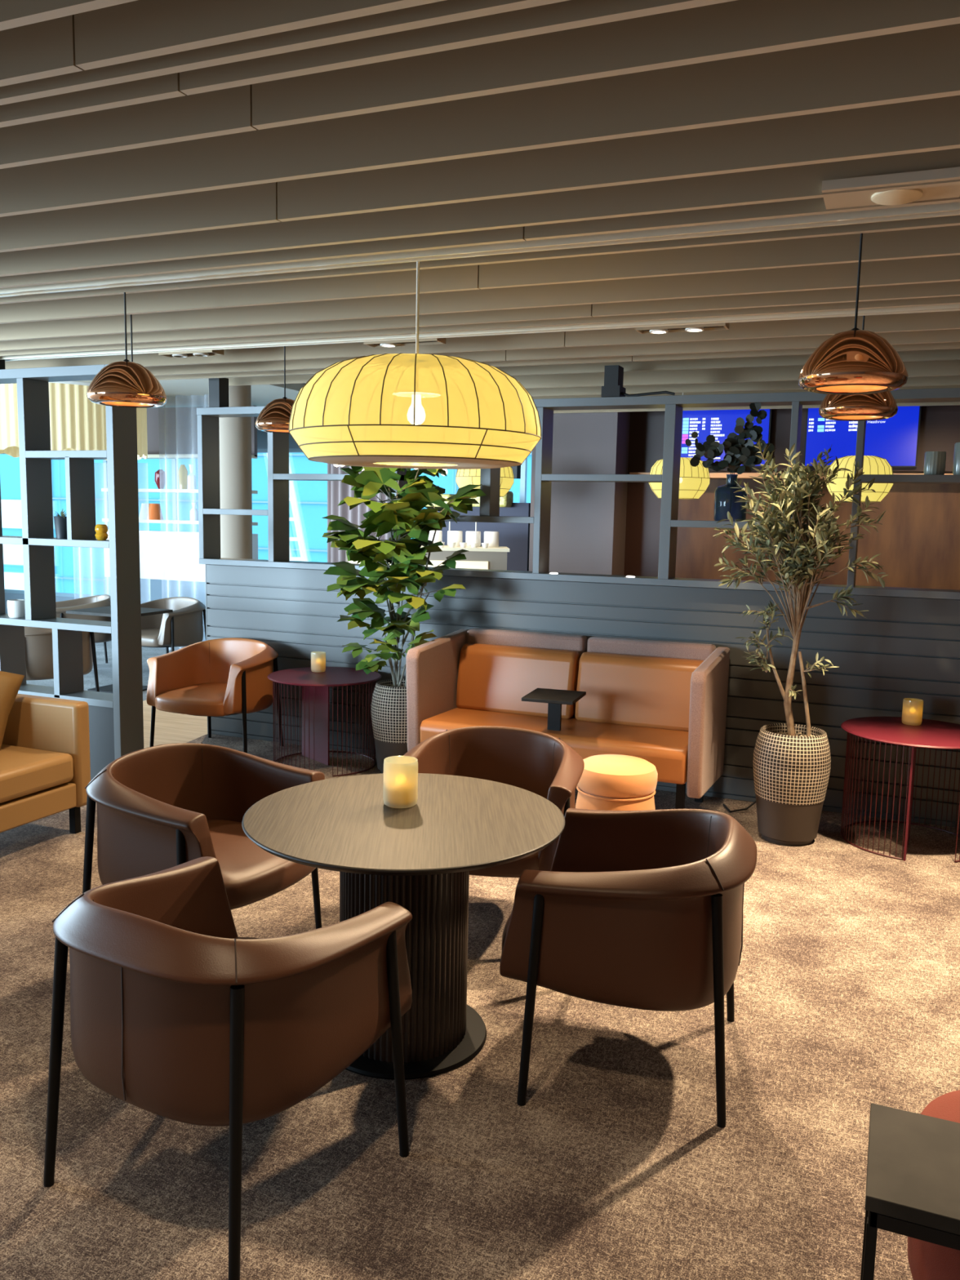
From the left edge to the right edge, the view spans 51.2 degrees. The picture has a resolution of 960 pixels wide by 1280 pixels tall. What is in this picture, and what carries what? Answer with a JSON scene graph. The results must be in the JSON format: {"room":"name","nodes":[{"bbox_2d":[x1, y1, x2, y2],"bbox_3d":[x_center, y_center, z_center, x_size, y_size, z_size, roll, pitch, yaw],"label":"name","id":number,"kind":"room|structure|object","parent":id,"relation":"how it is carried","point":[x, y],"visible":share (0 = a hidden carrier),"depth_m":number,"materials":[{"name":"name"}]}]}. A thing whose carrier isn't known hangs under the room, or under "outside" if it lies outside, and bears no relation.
{"room":"airport lounge","nodes":[
{"label":"airport lounge","id":0,"kind":"room"},
{"bbox_2d":[4,416,299,613],"bbox_3d":[-0.016,-1.391,12.044,16.600,3.100,0.150,4,8,22],"label":"wall","id":1,"kind":"structure","parent":0,"point":[262,437],"depth_m":13.03,"materials":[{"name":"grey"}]},
{"bbox_2d":[2,448,302,597],"bbox_3d":[-4.477,-1.569,13.879,6.350,2.110,0.060,4,8,22],"label":"window","id":2,"kind":"structure","parent":1,"relation":"in","point":[174,461],"depth_m":13.73,"materials":[{"name":"blue"}]},
{"bbox_2d":[520,457,527,502],"bbox_3d":[-0.167,-1.255,12.096,1.800,2.110,0.060,4,8,22],"label":"window","id":3,"kind":"structure","parent":1,"relation":"in","point":[524,465],"depth_m":11.72,"materials":[{"name":"blue"}]},
{"bbox_2d":[0,0,959,413],"bbox_3d":[-2.783,-1.897,5.264,16.600,0.550,14.300,4,8,22],"label":"ceiling","id":4,"kind":"structure","parent":0,"point":[138,137],"depth_m":2.81,"materials":[{"name":"brown"}]},
{"bbox_2d":[0,383,19,457],"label":"chandelier","id":5,"kind":"object","parent":4,"relation":"hanging from","point":[9,428],"depth_m":10.08,"materials":[{"name":"beige fabric"}]},
{"bbox_2d":[48,381,106,450],"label":"curtain","id":6,"kind":"object","parent":4,"relation":"hanging from","point":[77,419],"depth_m":10.25,"materials":[{"name":"beige fabric"}]},
{"bbox_2d":[86,292,167,408],"bbox_3d":[-1.496,-1.230,4.231,0.322,0.462,0.318,4,8,22],"label":"pendant","id":7,"kind":"object","parent":4,"relation":"hanging from","point":[125,383],"visible":1,"depth_m":4.15,"materials":[{"name":"brown"}]},
{"bbox_2d":[136,408,147,459],"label":"chandelier","id":8,"kind":"object","parent":4,"relation":"hanging from","point":[141,413],"depth_m":11.08,"materials":[{"name":"beige"}]},
{"bbox_2d":[130,314,167,407],"bbox_3d":[-1.708,-1.581,4.902,0.322,0.843,0.318,4,8,22],"label":"pendant","id":9,"kind":"object","parent":4,"relation":"hanging from","point":[131,314],"visible":0.02,"depth_m":4.91,"materials":[{"name":"brown metal"}]},
{"bbox_2d":[327,463,391,562],"bbox_3d":[-1.489,-1.365,12.312,0.923,2.880,0.139,4,8,22],"label":"curtain","id":10,"kind":"object","parent":4,"relation":"hanging from","point":[337,491],"visible":0.02,"depth_m":12.35,"materials":[{"name":"grey fabric"}]},
{"bbox_2d":[333,464,447,475],"bbox_3d":[-0.705,-1.640,8.170,1.050,0.583,0.242,4,8,22],"label":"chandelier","id":11,"kind":"object","parent":4,"relation":"hanging from","point":[335,465],"visible":0.1,"depth_m":8.22,"materials":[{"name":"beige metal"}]},
{"bbox_2d":[288,261,541,469],"bbox_3d":[-0.228,-0.995,3.615,0.912,0.714,0.912,4,8,22],"label":"lantern pendant","id":12,"kind":"object","parent":4,"relation":"hanging from","point":[401,411],"visible":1,"depth_m":3.29,"materials":[{"name":"yellow fabric"}]},
{"bbox_2d":[455,466,514,497],"bbox_3d":[0.049,-1.764,8.069,0.476,1.202,0.476,4,8,22],"label":"lantern pendant","id":13,"kind":"object","parent":4,"relation":"hanging from","point":[464,477],"visible":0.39,"depth_m":7.97,"materials":[{"name":"yellow fabric"}]},
{"bbox_2d":[648,392,710,499],"bbox_3d":[1.506,-1.659,7.467,0.456,1.200,0.456,4,8,22],"label":"lantern pendant","id":14,"kind":"object","parent":4,"relation":"hanging from","point":[694,482],"visible":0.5,"depth_m":7.36,"materials":[{"name":"yellow fabric"}]},
{"bbox_2d":[797,233,908,394],"bbox_3d":[1.185,-1.030,3.151,0.328,0.477,0.324,4,8,22],"label":"pendant","id":15,"kind":"object","parent":4,"relation":"hanging from","point":[855,361],"visible":1,"depth_m":3.07,"materials":[{"name":"brown metal"}]},
{"bbox_2d":[826,455,893,502],"bbox_3d":[2.677,-1.571,6.983,0.450,1.204,0.450,4,8,22],"label":"lantern pendant","id":16,"kind":"object","parent":4,"relation":"hanging from","point":[873,464],"visible":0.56,"depth_m":6.89,"materials":[{"name":"yellow fabric"}]},
{"bbox_2d":[871,188,923,204],"bbox_3d":[1.149,-1.222,2.761,0.132,0.010,0.132,4,8,22],"label":"ceiling speaker","id":17,"kind":"object","parent":4,"relation":"attached to","point":[895,197],"visible":1,"depth_m":2.75,"materials":[{"name":"beige plastic"}]},
{"bbox_2d":[0,640,959,1279],"bbox_3d":[-2.841,0.925,5.620,16.600,0.001,14.300,4,8,22],"label":"floor","id":18,"kind":"structure","parent":0,"point":[616,1163],"depth_m":2.78,"materials":[{"name":"carpet"}]},
{"bbox_2d":[0,693,90,833],"bbox_3d":[-2.851,0.670,4.448,1.000,0.800,2.000,4,8,22],"label":"sofa","id":19,"kind":"object","parent":18,"relation":"on","point":[45,764],"visible":0.96,"depth_m":5.08,"materials":[{"name":"brown leather"}]},
{"bbox_2d":[0,671,24,750],"bbox_3d":[-2.592,0.333,5.042,0.548,0.540,0.165,-1,8,-19],"label":"throw pillow","id":20,"kind":"object","parent":19,"relation":"on","point":[10,682],"visible":1,"depth_m":5.09,"materials":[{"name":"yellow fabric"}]},
{"bbox_2d":[0,744,73,803],"bbox_3d":[-2.593,0.665,4.844,0.815,0.150,0.865,4,8,22],"label":"seat cushion","id":21,"kind":"object","parent":19,"relation":"on","point":[28,772],"depth_m":4.92,"materials":[{"name":"brown leather"}]},
{"bbox_2d":[24,626,99,692],"bbox_3d":[-3.578,0.199,8.210,0.759,0.761,0.796,8,10,43],"label":"lounge chair","id":22,"kind":"object","parent":18,"relation":"on","point":[38,641],"visible":0.22,"depth_m":7.87,"materials":[{"name":"brown leather"}]},
{"bbox_2d":[0,360,143,780],"bbox_3d":[-3.186,-0.481,6.420,2.365,2.575,0.200,4,8,22],"label":"open bookshelf","id":23,"kind":"object","parent":18,"relation":"on","point":[116,719],"depth_m":6.07,"materials":[{"name":"grey paint"}]},
{"bbox_2d":[6,599,25,617],"bbox_3d":[-2.930,-0.199,6.334,0.112,0.108,0.112,4,8,22],"label":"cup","id":24,"kind":"object","parent":23,"relation":"on","point":[15,607],"visible":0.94,"depth_m":6.29,"materials":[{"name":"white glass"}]},
{"bbox_2d":[52,509,67,538],"bbox_3d":[-2.565,-0.714,6.133,0.139,0.183,0.137,3,7,11],"label":"potted plant","id":25,"kind":"object","parent":23,"relation":"on","point":[60,522],"visible":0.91,"depth_m":6.10,"materials":[{"name":"grey plant"}]},
{"bbox_2d":[94,524,108,540],"bbox_3d":[-2.269,-0.646,6.002,0.076,0.094,0.076,4,8,22],"label":"vase","id":26,"kind":"object","parent":23,"relation":"on","point":[101,530],"visible":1,"depth_m":5.97,"materials":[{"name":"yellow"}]},
{"bbox_2d":[55,594,111,662],"bbox_3d":[-4.131,-0.078,10.308,0.759,0.761,0.796,-3,8,-30],"label":"lounge chair","id":27,"kind":"object","parent":18,"relation":"on","point":[98,601],"visible":0.38,"depth_m":10.12,"materials":[{"name":"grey leather"}]},
{"bbox_2d":[66,605,173,693],"bbox_3d":[-3.302,0.091,9.211,0.700,0.735,0.600,4,8,22],"label":"bistro table","id":28,"kind":"object","parent":18,"relation":"on","point":[103,611],"visible":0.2,"depth_m":9.12,"materials":[{"name":"stone"}]},
{"bbox_2d":[140,596,206,653],"bbox_3d":[-3.202,-0.037,10.142,0.796,0.761,0.759,5,8,30],"label":"lounge chair","id":29,"kind":"object","parent":18,"relation":"on","point":[184,626],"visible":0.73,"depth_m":9.98,"materials":[{"name":"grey leather"}]},
{"bbox_2d":[101,405,257,641],"bbox_3d":[-3.753,-1.418,12.444,2.200,2.900,0.240,4,8,22],"label":"bar shelf","id":30,"kind":"object","parent":18,"relation":"on","point":[170,567],"visible":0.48,"depth_m":12.40,"materials":[{"name":"beige"}]},
{"bbox_2d":[138,503,149,519],"bbox_3d":[-4.180,-1.612,12.558,0.200,0.200,0.200,4,8,22],"label":"vessel","id":31,"kind":"object","parent":30,"relation":"on","point":[144,512],"visible":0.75,"depth_m":12.48,"materials":[{"name":"beige ceramic"}]},
{"bbox_2d":[146,503,163,519],"bbox_3d":[-4.060,-1.604,12.508,0.200,0.200,0.200,4,8,22],"label":"vessel","id":32,"kind":"object","parent":30,"relation":"on","point":[154,513],"visible":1,"depth_m":12.44,"materials":[{"name":"orange ceramic"}]},
{"bbox_2d":[154,469,167,488],"bbox_3d":[-3.959,-1.994,12.420,0.150,0.240,0.150,4,8,22],"label":"vessel","id":33,"kind":"object","parent":30,"relation":"on","point":[160,477],"visible":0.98,"depth_m":12.37,"materials":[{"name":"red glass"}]},
{"bbox_2d":[177,464,187,488],"bbox_3d":[-3.645,-2.001,12.287,0.120,0.300,0.120,4,8,22],"label":"vessel","id":34,"kind":"object","parent":30,"relation":"on","point":[182,472],"visible":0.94,"depth_m":12.25,"materials":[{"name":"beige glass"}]},
{"bbox_2d":[186,464,195,488],"bbox_3d":[-3.526,-1.992,12.237,0.100,0.300,0.100,4,8,22],"label":"vessel","id":35,"kind":"object","parent":30,"relation":"on","point":[191,477],"visible":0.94,"depth_m":12.21,"materials":[{"name":"white glass"}]},
{"bbox_2d":[190,502,198,520],"bbox_3d":[-3.506,-1.573,12.278,0.100,0.220,0.100,4,8,22],"label":"vessel","id":36,"kind":"object","parent":30,"relation":"on","point":[193,512],"visible":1,"depth_m":12.24,"materials":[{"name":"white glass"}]},
{"bbox_2d":[82,742,324,928],"bbox_3d":[-1.023,0.814,3.757,0.759,0.761,0.796,5,8,26],"label":"lounge chair","id":37,"kind":"object","parent":18,"relation":"on","point":[161,807],"visible":0.78,"depth_m":3.61,"materials":[{"name":"brown leather"}]},
{"bbox_2d":[146,637,283,753],"bbox_3d":[-1.817,0.397,6.934,0.796,0.761,0.759,4,8,21],"label":"lounge chair","id":38,"kind":"object","parent":18,"relation":"on","point":[220,677],"visible":0.96,"depth_m":6.83,"materials":[{"name":"brown leather"}]},
{"bbox_2d":[43,856,412,1279],"bbox_3d":[-0.638,0.972,2.573,0.796,0.761,0.759,5,8,29],"label":"lounge chair","id":39,"kind":"object","parent":18,"relation":"on","point":[177,1015],"visible":1,"depth_m":2.27,"materials":[{"name":"brown leather"}]},
{"bbox_2d":[208,381,252,559],"bbox_3d":[-2.388,-1.093,9.614,0.390,3.020,0.390,4,8,22],"label":"round column","id":40,"kind":"structure","parent":18,"relation":"on","point":[235,433],"depth_m":9.40,"materials":[{"name":"beige paint"}]},
{"bbox_2d":[266,666,381,776],"bbox_3d":[-1.031,0.530,6.650,0.744,0.600,0.744,4,8,22],"label":"side table","id":41,"kind":"object","parent":18,"relation":"on","point":[315,686],"visible":0.82,"depth_m":6.65,"materials":[{"name":"red metal"}]},
{"bbox_2d":[311,651,325,672],"bbox_3d":[-1.089,0.147,6.744,0.099,0.130,0.099,4,8,22],"label":"candle holder","id":42,"kind":"object","parent":41,"relation":"on","point":[317,658],"visible":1,"depth_m":6.71,"materials":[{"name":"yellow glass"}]},
{"bbox_2d":[370,679,407,773],"bbox_3d":[-0.511,0.568,6.484,0.392,0.588,0.392,4,8,22],"label":"planter","id":43,"kind":"object","parent":18,"relation":"on","point":[388,702],"visible":0.55,"depth_m":6.32,"materials":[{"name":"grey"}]},
{"bbox_2d":[321,464,486,687],"bbox_3d":[-0.503,-0.432,6.213,1.056,1.643,0.826,4,8,22],"label":"leaf plant","id":44,"kind":"object","parent":43,"relation":"in","point":[404,515],"visible":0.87,"depth_m":6.14,"materials":[{"name":"green plant"}]},
{"bbox_2d":[241,773,564,1079],"bbox_3d":[-0.243,0.913,3.207,1.006,0.735,1.006,4,8,22],"label":"round table","id":45,"kind":"object","parent":18,"relation":"on","point":[420,858],"visible":0.82,"depth_m":3.05,"materials":[{"name":"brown wood"}]},
{"bbox_2d":[382,755,417,808],"bbox_3d":[-0.258,0.461,3.253,0.112,0.148,0.112,4,8,22],"label":"candle holder","id":46,"kind":"object","parent":45,"relation":"on","point":[400,790],"visible":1,"depth_m":3.21,"materials":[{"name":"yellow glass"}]},
{"bbox_2d":[345,545,509,570],"bbox_3d":[-0.525,-0.243,9.837,1.570,1.355,0.640,1,7,-1],"label":"countertop","id":47,"kind":"structure","parent":18,"relation":"on","point":[478,557],"depth_m":9.50,"materials":[{"name":"beige"}]},
{"bbox_2d":[428,530,442,543],"bbox_3d":[-0.447,-1.001,9.843,0.150,0.150,0.150,4,8,22],"label":"canister","id":48,"kind":"object","parent":47,"relation":"on","point":[438,535],"visible":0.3,"depth_m":9.78,"materials":[{"name":"white ceramic"}]},
{"bbox_2d":[448,542,455,546],"bbox_3d":[-0.266,-0.909,9.556,0.072,0.046,0.072,4,8,22],"label":"cup","id":49,"kind":"object","parent":47,"relation":"on","point":[451,544],"visible":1,"depth_m":9.53,"materials":[{"name":"white ceramic"}]},
{"bbox_2d":[447,530,462,546],"bbox_3d":[-0.247,-0.998,9.848,0.150,0.150,0.150,4,8,22],"label":"canister","id":50,"kind":"object","parent":47,"relation":"on","point":[456,536],"visible":0.77,"depth_m":9.78,"materials":[{"name":"white ceramic"}]},
{"bbox_2d":[448,521,476,542],"bbox_3d":[-0.193,-1.054,9.722,0.346,0.296,0.012,4,8,22],"label":"rack","id":51,"kind":"object","parent":47,"relation":"on","point":[449,522],"visible":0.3,"depth_m":9.66,"materials":[{"name":"white metal"}]},
{"bbox_2d":[459,542,466,547],"bbox_3d":[-0.161,-0.907,9.559,0.072,0.046,0.072,4,8,22],"label":"cup","id":52,"kind":"object","parent":47,"relation":"on","point":[462,544],"visible":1,"depth_m":9.54,"materials":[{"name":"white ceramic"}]},
{"bbox_2d":[420,545,509,551],"bbox_3d":[-0.511,-0.900,9.754,1.570,0.030,0.640,1,7,-1],"label":"countertop","id":53,"kind":"structure","parent":47,"relation":"on","point":[500,548],"depth_m":9.45,"materials":[{"name":"beige stone"}]},
{"bbox_2d":[465,531,480,546],"bbox_3d":[-0.067,-0.995,9.852,0.150,0.150,0.150,4,8,22],"label":"canister","id":54,"kind":"object","parent":47,"relation":"on","point":[469,535],"visible":0.75,"depth_m":9.79,"materials":[{"name":"white ceramic"}]},
{"bbox_2d":[470,542,477,547],"bbox_3d":[-0.057,-0.905,9.561,0.072,0.046,0.072,4,8,22],"label":"cup","id":55,"kind":"object","parent":47,"relation":"on","point":[473,544],"visible":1,"depth_m":9.54,"materials":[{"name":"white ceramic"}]},
{"bbox_2d":[481,542,488,547],"bbox_3d":[0.049,-0.903,9.564,0.072,0.046,0.072,4,8,22],"label":"cup","id":56,"kind":"object","parent":47,"relation":"on","point":[484,544],"visible":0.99,"depth_m":9.54,"materials":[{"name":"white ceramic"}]},
{"bbox_2d":[484,531,499,546],"bbox_3d":[0.113,-0.992,9.857,0.150,0.150,0.150,4,8,22],"label":"canister","id":57,"kind":"object","parent":47,"relation":"on","point":[491,537],"visible":0.87,"depth_m":9.79,"materials":[{"name":"white ceramic"}]},
{"bbox_2d":[382,725,584,877],"bbox_3d":[0.029,0.789,4.126,0.796,0.761,0.759,3,7,13],"label":"lounge chair","id":58,"kind":"object","parent":18,"relation":"on","point":[542,764],"visible":0.48,"depth_m":4.32,"materials":[{"name":"brown leather"}]},
{"bbox_2d":[405,627,729,808],"bbox_3d":[0.498,0.486,5.892,1.740,0.940,0.895,4,8,22],"label":"sofa","id":59,"kind":"object","parent":18,"relation":"on","point":[663,704],"visible":0.91,"depth_m":5.91,"materials":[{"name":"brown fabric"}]},
{"bbox_2d":[456,643,579,719],"bbox_3d":[0.230,0.249,6.233,0.765,0.406,0.178,4,8,22],"label":"cushion","id":60,"kind":"object","parent":59,"relation":"on","point":[491,677],"depth_m":6.19,"materials":[{"name":"brown leather"}]},
{"bbox_2d":[574,651,703,731],"bbox_3d":[0.956,0.302,5.933,0.770,0.406,0.178,4,8,22],"label":"cushion","id":61,"kind":"object","parent":59,"relation":"on","point":[649,690],"depth_m":5.89,"materials":[{"name":"brown leather"}]},
{"bbox_2d":[575,754,657,810],"bbox_3d":[0.683,0.829,5.050,0.406,0.458,0.406,4,8,22],"label":"pouf","id":62,"kind":"object","parent":18,"relation":"on","point":[607,782],"visible":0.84,"depth_m":4.88,"materials":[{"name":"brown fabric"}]},
{"bbox_2d":[499,808,756,1128],"bbox_3d":[0.461,0.924,3.131,0.759,0.761,0.796,3,7,16],"label":"lounge chair","id":63,"kind":"object","parent":18,"relation":"on","point":[637,909],"visible":0.99,"depth_m":2.81,"materials":[{"name":"brown leather"}]},
{"bbox_2d":[722,800,755,812],"bbox_3d":[1.583,0.862,5.816,0.299,0.248,0.147,1,7,-3],"label":"power cable","id":64,"kind":"object","parent":18,"relation":"on","point":[753,802],"visible":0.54,"depth_m":5.78,"materials":[{"name":"black plastic"}]},
{"bbox_2d":[752,723,831,845],"bbox_3d":[1.640,0.762,5.293,0.392,0.588,0.392,4,8,22],"label":"planter","id":65,"kind":"object","parent":18,"relation":"on","point":[791,773],"visible":0.98,"depth_m":5.15,"materials":[{"name":"brown wicker"}]},
{"bbox_2d":[713,439,888,736],"bbox_3d":[1.627,-0.255,5.230,0.803,1.587,0.550,1,7,-5],"label":"tree","id":66,"kind":"object","parent":65,"relation":"on","point":[797,496],"visible":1,"depth_m":5.13,"materials":[{"name":"green plant"}]},
{"bbox_2d":[840,716,959,862],"bbox_3d":[2.277,0.771,5.276,0.744,0.600,0.744,4,8,22],"label":"side table","id":67,"kind":"object","parent":18,"relation":"on","point":[931,734],"visible":0.99,"depth_m":5.24,"materials":[{"name":"red metal"}]},
{"bbox_2d":[902,697,923,725],"bbox_3d":[2.330,0.387,5.394,0.101,0.133,0.101,4,8,22],"label":"candle holder","id":68,"kind":"object","parent":67,"relation":"on","point":[913,708],"visible":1,"depth_m":5.36,"materials":[{"name":"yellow glass"}]},
{"bbox_2d":[860,1102,959,1279],"bbox_3d":[1.030,1.233,1.817,0.640,0.500,0.310,4,8,22],"label":"side table","id":69,"kind":"object","parent":18,"relation":"on","point":[913,1179],"visible":1,"depth_m":1.81,"materials":[{"name":"wood"}]},
{"bbox_2d":[907,1089,959,1279],"bbox_3d":[1.153,1.233,2.061,0.507,0.426,0.507,4,8,22],"label":"chair","id":70,"kind":"object","parent":18,"relation":"on","point":[927,1260],"visible":0.17,"depth_m":2.05,"materials":[{"name":"red fabric"}]},
{"bbox_2d":[920,1089,959,1123],"bbox_3d":[1.156,1.091,2.042,0.507,0.140,0.507,4,8,22],"label":"cushion","id":71,"kind":"object","parent":70,"relation":"on","point":[946,1106],"depth_m":2.17,"materials":[{"name":"red fabric"}]},
{"bbox_2d":[437,502,530,571],"bbox_3d":[0.001,-0.588,10.876,1.130,1.800,0.150,4,8,22],"label":"wall","id":72,"kind":"structure","parent":0,"point":[515,536],"depth_m":10.61,"materials":[{"name":"grey paint"}]},
{"bbox_2d":[426,491,513,507],"bbox_3d":[-0.134,-1.504,10.688,0.980,0.180,0.220,4,8,22],"label":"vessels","id":73,"kind":"object","parent":72,"relation":"on","point":[506,501],"visible":0.4,"depth_m":10.53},
{"bbox_2d":[511,465,520,478],"bbox_3d":[0.277,-1.817,10.473,0.280,0.350,0.110,4,8,22],"label":"wall monitor","id":74,"kind":"object","parent":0,"point":[516,469],"visible":0.07,"depth_m":10.39,"materials":[{"name":"black"}]},
{"bbox_2d":[528,412,630,575],"bbox_3d":[0.943,-0.980,9.269,0.780,3.020,0.680,4,8,22],"label":"column","id":75,"kind":"structure","parent":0,"point":[588,519],"depth_m":8.89,"materials":[{"name":"grey paint"}]},
{"bbox_2d":[204,564,959,827],"bbox_3d":[1.359,0.310,6.097,7.302,1.272,0.128,4,8,22],"label":"wall","id":76,"kind":"structure","parent":0,"point":[903,647],"depth_m":5.97,"materials":[{"name":"grey wood"}]},
{"bbox_2d":[196,387,959,599],"bbox_3d":[1.369,-0.868,5.898,7.290,1.110,0.200,4,8,22],"label":"frame","id":77,"kind":"object","parent":76,"relation":"on","point":[210,511],"visible":0.67,"depth_m":6.15,"materials":[{"name":"grey paint"}]},
{"bbox_2d":[208,377,228,407],"bbox_3d":[-1.862,-1.760,7.135,0.090,0.213,0.110,4,8,22],"label":"bracket","id":78,"kind":"object","parent":77,"relation":"on","point":[218,387],"visible":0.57,"depth_m":7.09,"materials":[{"name":"black"}]},
{"bbox_2d":[600,364,626,397],"bbox_3d":[0.805,-1.549,6.018,0.112,0.183,0.140,4,8,22],"label":"loudspeaker","id":79,"kind":"object","parent":77,"relation":"on","point":[613,374],"visible":0.79,"depth_m":5.96,"materials":[{"name":"black plastic"}]},
{"bbox_2d":[621,391,675,396],"bbox_3d":[0.990,-1.454,5.915,0.324,0.032,0.018,4,8,23],"label":"cable","id":80,"kind":"object","parent":77,"relation":"on","point":[660,392],"visible":1,"depth_m":5.91,"materials":[{"name":"black plastic"}]},
{"bbox_2d":[713,474,747,521],"bbox_3d":[1.468,-0.832,5.855,0.188,0.270,0.188,4,8,22],"label":"bottle vase","id":81,"kind":"object","parent":77,"relation":"on","point":[725,498],"visible":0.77,"depth_m":5.79,"materials":[{"name":"blue glass"}]},
{"bbox_2d":[684,403,773,474],"bbox_3d":[1.437,-1.059,5.787,0.505,0.630,0.139,4,8,22],"label":"eucalyptus spray","id":82,"kind":"object","parent":81,"relation":"in","point":[739,451],"visible":0.94,"depth_m":5.76,"materials":[{"name":"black plant"}]},
{"bbox_2d":[923,451,946,475],"bbox_3d":[2.463,-0.955,5.421,0.106,0.125,0.104,4,8,22],"label":"vase","id":83,"kind":"object","parent":77,"relation":"on","point":[934,461],"visible":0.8,"depth_m":5.38,"materials":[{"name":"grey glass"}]},
{"bbox_2d":[952,442,959,475],"bbox_3d":[2.597,-0.969,5.362,0.110,0.172,0.108,4,8,22],"label":"vase","id":84,"kind":"object","parent":77,"relation":"on","point":[956,466],"visible":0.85,"depth_m":5.35,"materials":[{"name":"grey ceramic"}]},
{"bbox_2d":[675,471,959,590],"bbox_3d":[4.154,-0.826,8.248,5.940,3.100,0.100,4,8,22],"label":"wall","id":85,"kind":"structure","parent":0,"point":[917,540],"depth_m":8.49,"materials":[{"name":"brown wood"}]},
{"bbox_2d":[680,408,772,467],"bbox_3d":[2.091,-1.816,8.809,0.899,0.584,0.056,4,8,22],"label":"screen","id":86,"kind":"object","parent":85,"relation":"attached to","point":[719,424],"visible":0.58,"depth_m":8.79,"materials":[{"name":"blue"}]},
{"bbox_2d":[629,472,952,479],"bbox_3d":[3.178,-1.367,8.362,3.900,0.045,0.170,4,8,22],"label":"wall shelf","id":87,"kind":"object","parent":85,"relation":"attached to","point":[713,475],"visible":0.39,"depth_m":8.65,"materials":[{"name":"brown wood"}]},
{"bbox_2d":[623,404,959,577],"bbox_3d":[4.087,-0.764,8.148,5.980,3.000,0.150,4,8,22],"label":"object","id":88,"kind":"structure","parent":85,"relation":"attached to","point":[940,425],"depth_m":9.02,"materials":[{"name":"brown wood"}]},
{"bbox_2d":[803,405,921,467],"bbox_3d":[3.183,-1.736,8.356,0.889,0.584,0.057,4,8,22],"label":"screen","id":89,"kind":"object","parent":85,"relation":"attached to","point":[895,439],"visible":0.62,"depth_m":8.30,"materials":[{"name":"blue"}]},
{"label":"outside","id":90,"kind":"structure","parent":0,"visible":0},
{"bbox_3d":[-4.013,1.019,29.818,50.000,0.300,28.700,4,8,22],"label":"ground","id":91,"kind":"structure","parent":90,"visible":0},
{"bbox_2d":[0,451,532,595],"bbox_3d":[-6.417,-4.052,20.487,26.000,12.000,0.560,4,8,22],"label":"window","id":92,"kind":"structure","parent":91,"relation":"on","point":[77,570],"depth_m":20.46,"materials":[{"name":"blue"}]},
{"bbox_2d":[266,453,308,561],"bbox_3d":[-3.214,-1.891,17.074,1.213,3.760,0.116,4,8,22],"label":"lattice mast","id":93,"kind":"object","parent":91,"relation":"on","point":[293,499],"visible":0.23,"depth_m":16.98,"materials":[{"name":"white metal"}]},
{"bbox_3d":[4.942,-0.058,2.302,0.150,3.100,14.450,4,8,22],"label":"wall","id":94,"kind":"structure","parent":0,"visible":0},
{"bbox_2d":[0,201,959,297],"bbox_3d":[-0.368,-1.384,3.601,10.790,0.052,0.060,4,8,22],"label":"ceiling slat","id":95,"kind":"object","parent":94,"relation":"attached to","point":[949,209],"visible":0.67,"depth_m":3.37,"materials":[{"name":"beige metal"}]},
{"bbox_2d":[0,303,959,360],"bbox_3d":[0.471,-1.521,4.819,10.190,0.052,0.060,4,8,22],"label":"track","id":96,"kind":"object","parent":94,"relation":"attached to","point":[942,308],"visible":0.58,"depth_m":4.90,"materials":[{"name":"beige metal"}]},
{"bbox_2d":[158,349,224,357],"bbox_3d":[-1.675,-1.671,5.806,0.380,0.048,0.110,4,8,22],"label":"box","id":97,"kind":"object","parent":96,"relation":"attached to","point":[220,352],"visible":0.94,"depth_m":5.79,"materials":[{"name":"beige"}]},
{"bbox_2d":[255,346,294,433],"bbox_3d":[-1.076,-1.384,5.521,0.322,0.462,0.318,4,8,22],"label":"pendant","id":98,"kind":"object","parent":96,"relation":"hanging from","point":[274,417],"visible":0.69,"depth_m":5.43,"materials":[{"name":"brown metal"}]},
{"bbox_2d":[363,337,445,347],"bbox_3d":[-0.398,-1.578,5.277,0.430,0.048,0.110,4,8,22],"label":"box","id":99,"kind":"object","parent":96,"relation":"attached to","point":[437,340],"visible":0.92,"depth_m":5.27,"materials":[{"name":"beige"}]},
{"bbox_2d":[635,323,729,333],"bbox_3d":[0.953,-1.480,4.719,0.420,0.048,0.110,4,8,22],"label":"ceiling light","id":100,"kind":"object","parent":96,"relation":"attached to","point":[716,326],"visible":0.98,"depth_m":4.71,"materials":[{"name":"beige"}]},
{"bbox_2d":[818,315,897,421],"bbox_3d":[1.667,-1.195,4.385,0.328,0.440,0.324,4,8,22],"label":"pendant","id":101,"kind":"object","parent":96,"relation":"hanging from","point":[879,406],"visible":0.61,"depth_m":4.29,"materials":[{"name":"brown metal"}]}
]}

